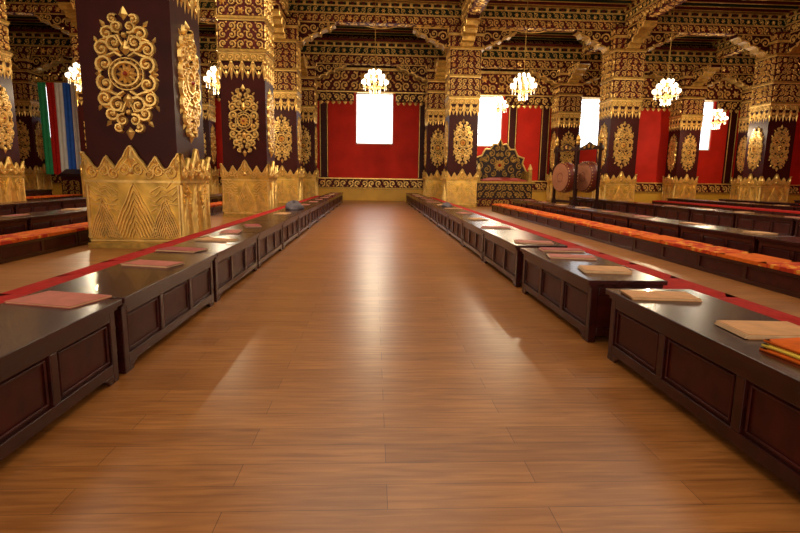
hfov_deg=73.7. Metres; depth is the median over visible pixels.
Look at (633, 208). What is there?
desk
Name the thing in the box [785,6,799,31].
ceiling beam
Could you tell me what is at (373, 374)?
floor
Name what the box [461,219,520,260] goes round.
desk
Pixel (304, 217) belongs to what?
desk
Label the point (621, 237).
cushioned bench
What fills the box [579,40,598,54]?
ceiling beam
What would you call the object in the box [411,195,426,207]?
desk
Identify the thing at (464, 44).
carved column
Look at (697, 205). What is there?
cushioned bench
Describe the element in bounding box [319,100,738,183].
trim
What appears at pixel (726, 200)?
desk
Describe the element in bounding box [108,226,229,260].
cushioned bench
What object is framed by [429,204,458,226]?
desk
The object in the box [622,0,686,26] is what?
ceiling beam
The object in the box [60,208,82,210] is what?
book
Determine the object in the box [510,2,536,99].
crystal chandelier
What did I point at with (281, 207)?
cushioned bench
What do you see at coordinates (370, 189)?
baseboard
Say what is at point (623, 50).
carved column
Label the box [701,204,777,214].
cushioned bench
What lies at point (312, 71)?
wall column
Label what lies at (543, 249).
book
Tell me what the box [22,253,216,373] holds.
desk
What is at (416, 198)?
desk
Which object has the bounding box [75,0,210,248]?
carved column
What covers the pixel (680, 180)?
wall column
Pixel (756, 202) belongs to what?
desk
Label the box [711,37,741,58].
ceiling beam
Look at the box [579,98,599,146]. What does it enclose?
window
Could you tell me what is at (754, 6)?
ceiling
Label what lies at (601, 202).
desk
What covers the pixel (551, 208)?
desk
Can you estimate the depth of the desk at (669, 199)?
23.97 m
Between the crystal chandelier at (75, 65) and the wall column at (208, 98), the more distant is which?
the wall column at (208, 98)
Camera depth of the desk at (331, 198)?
19.43 m
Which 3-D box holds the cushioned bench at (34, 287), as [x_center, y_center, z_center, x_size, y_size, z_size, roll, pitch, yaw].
[-2.577,0.433,3.417,0.480,0.390,3.840,0,9,-3]
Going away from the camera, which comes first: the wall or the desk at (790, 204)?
the desk at (790, 204)
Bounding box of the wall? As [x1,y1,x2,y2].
[51,58,799,184]
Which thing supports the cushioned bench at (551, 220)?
on the floor
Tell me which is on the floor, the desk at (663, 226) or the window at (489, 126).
the desk at (663, 226)
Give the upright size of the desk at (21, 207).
0.490 m
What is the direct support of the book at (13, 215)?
on the desk at (53, 218)
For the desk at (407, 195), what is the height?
0.490 m
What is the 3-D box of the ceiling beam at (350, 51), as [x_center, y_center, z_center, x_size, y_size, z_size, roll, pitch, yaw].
[-1.213,-10.824,27.086,47.992,1.180,0.880,0,9,-3]
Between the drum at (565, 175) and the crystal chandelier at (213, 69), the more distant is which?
the drum at (565, 175)
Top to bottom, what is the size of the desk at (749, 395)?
0.490 m
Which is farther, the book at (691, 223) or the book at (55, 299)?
the book at (691, 223)
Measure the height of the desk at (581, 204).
0.490 m
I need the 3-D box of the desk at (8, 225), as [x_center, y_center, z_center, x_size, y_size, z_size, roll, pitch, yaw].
[-6.409,-0.428,7.949,0.605,0.490,1.900,0,9,-3]
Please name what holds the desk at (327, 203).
on the floor
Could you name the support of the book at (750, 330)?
on the desk at (749, 395)
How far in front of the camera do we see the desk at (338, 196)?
22.99 m
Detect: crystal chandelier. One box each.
[65,62,81,90]
[203,0,219,93]
[361,69,388,96]
[375,0,375,55]
[488,48,507,116]
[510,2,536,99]
[652,1,681,105]
[705,37,727,128]
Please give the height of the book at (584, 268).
0.024 m
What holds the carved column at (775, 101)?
on the floor
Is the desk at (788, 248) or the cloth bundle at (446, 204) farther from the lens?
the cloth bundle at (446, 204)
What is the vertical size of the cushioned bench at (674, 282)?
0.390 m
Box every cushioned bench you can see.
[0,229,77,263]
[0,261,125,303]
[26,194,82,200]
[44,222,90,245]
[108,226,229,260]
[210,201,222,214]
[210,205,213,214]
[220,211,272,225]
[265,205,285,211]
[456,206,482,213]
[478,214,528,228]
[492,204,528,218]
[518,209,579,229]
[521,229,637,264]
[559,218,660,250]
[623,265,799,325]
[633,235,799,298]
[652,200,701,207]
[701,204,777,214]
[773,210,799,216]
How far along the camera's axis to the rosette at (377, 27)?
25.40 m
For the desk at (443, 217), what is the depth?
12.56 m
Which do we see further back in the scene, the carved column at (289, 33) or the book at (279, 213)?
the carved column at (289, 33)
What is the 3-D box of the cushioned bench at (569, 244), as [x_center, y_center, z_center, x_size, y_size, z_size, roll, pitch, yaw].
[2.151,-0.163,7.466,0.480,0.390,3.840,0,9,-3]
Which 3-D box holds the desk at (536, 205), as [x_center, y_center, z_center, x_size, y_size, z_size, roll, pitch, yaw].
[4.797,-1.923,18.040,0.605,0.490,1.900,0,9,-3]
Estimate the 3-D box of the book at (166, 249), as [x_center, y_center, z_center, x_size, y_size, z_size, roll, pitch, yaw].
[-2.130,-0.164,5.202,0.442,0.018,0.226,3,10,12]
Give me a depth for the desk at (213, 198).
19.48 m
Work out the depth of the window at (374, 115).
28.73 m
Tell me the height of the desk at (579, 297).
0.490 m
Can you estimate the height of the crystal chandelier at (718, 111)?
4.368 m
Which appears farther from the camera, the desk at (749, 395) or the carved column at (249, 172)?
the carved column at (249, 172)
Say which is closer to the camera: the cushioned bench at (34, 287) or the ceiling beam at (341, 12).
the cushioned bench at (34, 287)
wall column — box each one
[10,50,68,194]
[200,57,218,193]
[300,53,346,199]
[396,57,446,199]
[527,61,601,203]
[648,64,732,200]
[723,73,753,198]
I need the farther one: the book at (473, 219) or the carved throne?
the carved throne
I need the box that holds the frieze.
[41,60,799,112]
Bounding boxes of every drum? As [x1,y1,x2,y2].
[551,134,580,205]
[576,133,603,209]
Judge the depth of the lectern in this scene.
24.58 m
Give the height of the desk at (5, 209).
0.490 m
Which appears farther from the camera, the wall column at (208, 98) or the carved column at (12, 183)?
the wall column at (208, 98)
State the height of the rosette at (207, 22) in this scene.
0.140 m
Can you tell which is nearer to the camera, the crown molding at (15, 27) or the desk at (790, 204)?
the desk at (790, 204)
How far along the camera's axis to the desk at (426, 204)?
16.58 m
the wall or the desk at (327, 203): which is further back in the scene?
the wall
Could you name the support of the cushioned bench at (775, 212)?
on the floor
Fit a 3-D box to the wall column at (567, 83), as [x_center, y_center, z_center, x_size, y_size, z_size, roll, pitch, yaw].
[8.712,-6.799,28.239,3.427,6.900,3.427,9,13,41]
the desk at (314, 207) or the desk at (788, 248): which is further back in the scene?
the desk at (314, 207)
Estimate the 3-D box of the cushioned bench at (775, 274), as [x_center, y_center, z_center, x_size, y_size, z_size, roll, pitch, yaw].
[4.518,-0.106,7.591,0.560,0.310,3.840,0,9,-3]
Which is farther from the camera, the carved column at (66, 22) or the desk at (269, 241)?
the carved column at (66, 22)
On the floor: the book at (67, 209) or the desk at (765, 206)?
the desk at (765, 206)
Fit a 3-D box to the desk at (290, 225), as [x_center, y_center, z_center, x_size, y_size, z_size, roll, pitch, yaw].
[-2.277,-0.679,9.854,0.605,0.490,1.900,0,9,-3]
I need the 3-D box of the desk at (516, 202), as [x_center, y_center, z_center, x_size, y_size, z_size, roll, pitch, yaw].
[4.705,-2.240,19.942,0.605,0.490,1.900,0,9,-3]
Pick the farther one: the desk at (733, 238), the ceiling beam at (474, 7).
the ceiling beam at (474, 7)
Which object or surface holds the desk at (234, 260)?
on the floor
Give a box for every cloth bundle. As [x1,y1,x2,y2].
[285,200,303,209]
[441,202,451,206]
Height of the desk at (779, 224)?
0.490 m
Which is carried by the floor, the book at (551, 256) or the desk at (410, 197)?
the desk at (410, 197)
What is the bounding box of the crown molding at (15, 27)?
[7,26,713,48]
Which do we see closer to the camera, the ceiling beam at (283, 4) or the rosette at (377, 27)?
the ceiling beam at (283, 4)
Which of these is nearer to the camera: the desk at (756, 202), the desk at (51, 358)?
the desk at (51, 358)
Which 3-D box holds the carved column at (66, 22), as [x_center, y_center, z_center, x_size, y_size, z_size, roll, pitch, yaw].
[-12.632,-6.544,22.532,3.541,7.600,3.541,9,13,41]
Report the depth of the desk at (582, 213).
14.02 m
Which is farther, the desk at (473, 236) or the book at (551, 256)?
the desk at (473, 236)
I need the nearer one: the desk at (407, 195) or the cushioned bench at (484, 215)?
the cushioned bench at (484, 215)
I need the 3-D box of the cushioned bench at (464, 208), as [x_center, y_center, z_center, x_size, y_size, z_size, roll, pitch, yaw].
[1.780,-1.429,15.073,0.480,0.390,3.840,0,9,-3]
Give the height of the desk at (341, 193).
0.490 m
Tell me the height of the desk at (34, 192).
0.490 m
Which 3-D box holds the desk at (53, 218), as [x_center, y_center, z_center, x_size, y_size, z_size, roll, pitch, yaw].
[-6.502,-0.745,9.850,0.605,0.490,1.900,0,9,-3]
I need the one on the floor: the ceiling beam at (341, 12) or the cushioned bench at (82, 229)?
the cushioned bench at (82, 229)
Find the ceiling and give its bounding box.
[7,0,799,45]
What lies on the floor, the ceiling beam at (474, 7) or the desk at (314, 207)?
the desk at (314, 207)
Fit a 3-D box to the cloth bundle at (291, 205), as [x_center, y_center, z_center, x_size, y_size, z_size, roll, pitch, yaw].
[-2.389,-1.389,12.004,0.434,0.203,0.770,0,9,-3]
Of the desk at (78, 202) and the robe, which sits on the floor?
the desk at (78, 202)
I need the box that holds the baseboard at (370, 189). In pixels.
[51,174,799,202]
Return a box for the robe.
[759,337,799,364]
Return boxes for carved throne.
[476,138,534,205]
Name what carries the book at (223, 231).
on the desk at (234, 260)
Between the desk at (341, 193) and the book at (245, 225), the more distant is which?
the desk at (341, 193)
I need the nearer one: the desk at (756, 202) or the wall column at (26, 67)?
the desk at (756, 202)
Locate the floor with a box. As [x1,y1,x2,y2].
[0,200,799,532]
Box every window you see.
[356,93,393,144]
[477,96,502,146]
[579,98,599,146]
[699,101,713,150]
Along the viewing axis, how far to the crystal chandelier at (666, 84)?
19.39 m
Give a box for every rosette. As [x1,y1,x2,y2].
[199,21,216,23]
[366,26,394,28]
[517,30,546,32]
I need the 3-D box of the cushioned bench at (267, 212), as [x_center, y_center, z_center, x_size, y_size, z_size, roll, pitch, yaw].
[-2.948,-0.832,11.024,0.480,0.390,3.840,0,9,-3]
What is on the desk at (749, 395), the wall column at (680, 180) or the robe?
the robe
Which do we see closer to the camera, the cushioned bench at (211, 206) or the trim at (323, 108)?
the cushioned bench at (211, 206)
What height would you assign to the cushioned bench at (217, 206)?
0.310 m
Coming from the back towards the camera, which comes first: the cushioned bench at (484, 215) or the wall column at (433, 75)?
the wall column at (433, 75)
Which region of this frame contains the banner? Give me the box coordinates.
[31,46,80,173]
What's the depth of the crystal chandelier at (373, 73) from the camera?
18.88 m
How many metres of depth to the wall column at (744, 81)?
28.73 m
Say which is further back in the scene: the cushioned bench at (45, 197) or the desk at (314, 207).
the cushioned bench at (45, 197)
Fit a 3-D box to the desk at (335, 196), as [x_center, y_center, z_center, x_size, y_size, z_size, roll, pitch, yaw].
[-2.833,-2.577,21.264,0.605,0.490,1.900,0,9,-3]
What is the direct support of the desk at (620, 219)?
on the floor
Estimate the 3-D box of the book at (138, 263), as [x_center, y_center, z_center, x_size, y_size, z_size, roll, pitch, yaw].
[-2.020,-0.023,4.359,0.438,0.018,0.226,3,10,12]
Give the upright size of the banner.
5.900 m
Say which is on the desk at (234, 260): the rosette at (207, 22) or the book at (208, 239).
the book at (208, 239)
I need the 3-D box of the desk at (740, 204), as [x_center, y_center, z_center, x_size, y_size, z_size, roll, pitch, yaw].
[13.044,-2.178,20.359,0.605,0.490,1.900,0,9,-3]
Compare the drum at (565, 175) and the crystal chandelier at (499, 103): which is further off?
the crystal chandelier at (499, 103)
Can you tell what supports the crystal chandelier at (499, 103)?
hanging from the ceiling
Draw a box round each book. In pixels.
[1,214,29,216]
[4,291,111,308]
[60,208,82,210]
[121,260,184,267]
[155,246,207,252]
[194,237,237,242]
[219,230,241,233]
[244,224,261,227]
[273,212,290,214]
[467,218,487,220]
[481,226,509,228]
[514,240,553,244]
[539,247,584,252]
[547,253,596,259]
[577,265,632,274]
[620,290,701,301]
[679,222,705,224]
[714,320,799,339]
[743,231,777,234]
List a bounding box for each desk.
[0,203,15,215]
[0,210,87,230]
[0,217,29,234]
[0,299,121,460]
[1,200,62,213]
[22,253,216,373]
[25,189,52,195]
[47,197,86,208]
[153,232,259,301]
[210,195,221,202]
[215,221,283,268]
[248,213,299,249]
[271,208,310,236]
[300,201,325,221]
[303,204,318,227]
[307,198,330,214]
[316,196,334,210]
[322,195,337,207]
[325,193,340,206]
[329,192,342,202]
[406,193,418,203]
[408,194,423,206]
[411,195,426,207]
[414,197,432,211]
[418,199,438,215]
[423,201,443,220]
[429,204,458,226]
[437,208,472,234]
[447,213,492,244]
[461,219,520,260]
[482,229,567,286]
[512,199,536,207]
[520,248,667,341]
[526,201,557,210]
[542,204,579,214]
[564,207,607,220]
[569,197,586,206]
[585,198,608,209]
[591,211,643,227]
[604,200,640,212]
[606,289,799,492]
[627,202,662,216]
[627,217,708,237]
[655,205,695,221]
[667,198,695,202]
[679,225,794,253]
[689,209,735,227]
[691,200,725,204]
[718,199,754,202]
[719,202,755,207]
[734,213,799,235]
[747,201,787,204]
[753,204,799,210]
[756,236,799,261]
[779,203,799,205]
[794,219,799,236]
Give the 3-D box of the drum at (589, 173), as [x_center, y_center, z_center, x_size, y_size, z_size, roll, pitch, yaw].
[7.194,-3.559,20.463,0.576,3.000,1.615,-2,10,-19]
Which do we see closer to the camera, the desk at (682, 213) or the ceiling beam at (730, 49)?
the desk at (682, 213)
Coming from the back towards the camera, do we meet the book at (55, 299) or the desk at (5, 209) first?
the desk at (5, 209)
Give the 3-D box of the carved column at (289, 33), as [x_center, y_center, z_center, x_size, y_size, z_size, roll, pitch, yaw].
[-4.992,-6.488,22.914,3.541,7.600,3.541,9,13,41]
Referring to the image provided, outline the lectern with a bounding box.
[58,169,82,193]
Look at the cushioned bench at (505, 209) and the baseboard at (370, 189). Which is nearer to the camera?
the cushioned bench at (505, 209)
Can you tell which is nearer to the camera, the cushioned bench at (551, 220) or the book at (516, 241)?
the book at (516, 241)
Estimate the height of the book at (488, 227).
0.018 m
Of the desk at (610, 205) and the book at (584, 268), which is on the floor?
the desk at (610, 205)
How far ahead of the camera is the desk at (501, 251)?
6.73 m
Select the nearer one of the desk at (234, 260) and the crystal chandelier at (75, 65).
the desk at (234, 260)
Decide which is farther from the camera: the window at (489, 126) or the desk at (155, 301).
the window at (489, 126)
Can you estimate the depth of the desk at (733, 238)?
8.36 m
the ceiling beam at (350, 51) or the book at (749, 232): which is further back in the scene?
the ceiling beam at (350, 51)
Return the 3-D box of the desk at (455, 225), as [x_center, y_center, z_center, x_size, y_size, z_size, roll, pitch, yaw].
[1.374,-0.784,10.837,0.605,0.490,1.900,0,9,-3]
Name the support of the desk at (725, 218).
on the floor
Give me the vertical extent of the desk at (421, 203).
0.490 m
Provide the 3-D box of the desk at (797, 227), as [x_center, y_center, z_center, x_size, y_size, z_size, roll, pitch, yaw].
[8.834,-0.631,10.617,0.605,0.490,1.900,0,9,-3]
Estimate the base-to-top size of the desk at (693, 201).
0.490 m
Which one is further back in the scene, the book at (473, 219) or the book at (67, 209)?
the book at (67, 209)
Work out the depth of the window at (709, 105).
29.66 m
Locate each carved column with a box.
[0,0,25,202]
[34,0,86,196]
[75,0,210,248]
[215,0,278,217]
[273,5,335,204]
[413,14,516,206]
[573,16,678,201]
[729,29,799,201]
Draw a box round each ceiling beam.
[5,0,786,36]
[8,28,755,73]
[272,0,290,16]
[459,0,489,22]
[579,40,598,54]
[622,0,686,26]
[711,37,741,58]
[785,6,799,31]
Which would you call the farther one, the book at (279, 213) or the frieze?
the frieze
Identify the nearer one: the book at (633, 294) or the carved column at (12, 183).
the book at (633, 294)
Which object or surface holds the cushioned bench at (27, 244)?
on the floor
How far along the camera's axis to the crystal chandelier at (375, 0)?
18.65 m
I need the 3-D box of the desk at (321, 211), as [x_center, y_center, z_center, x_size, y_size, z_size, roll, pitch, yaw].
[-2.555,-1.628,15.559,0.605,0.490,1.900,0,9,-3]

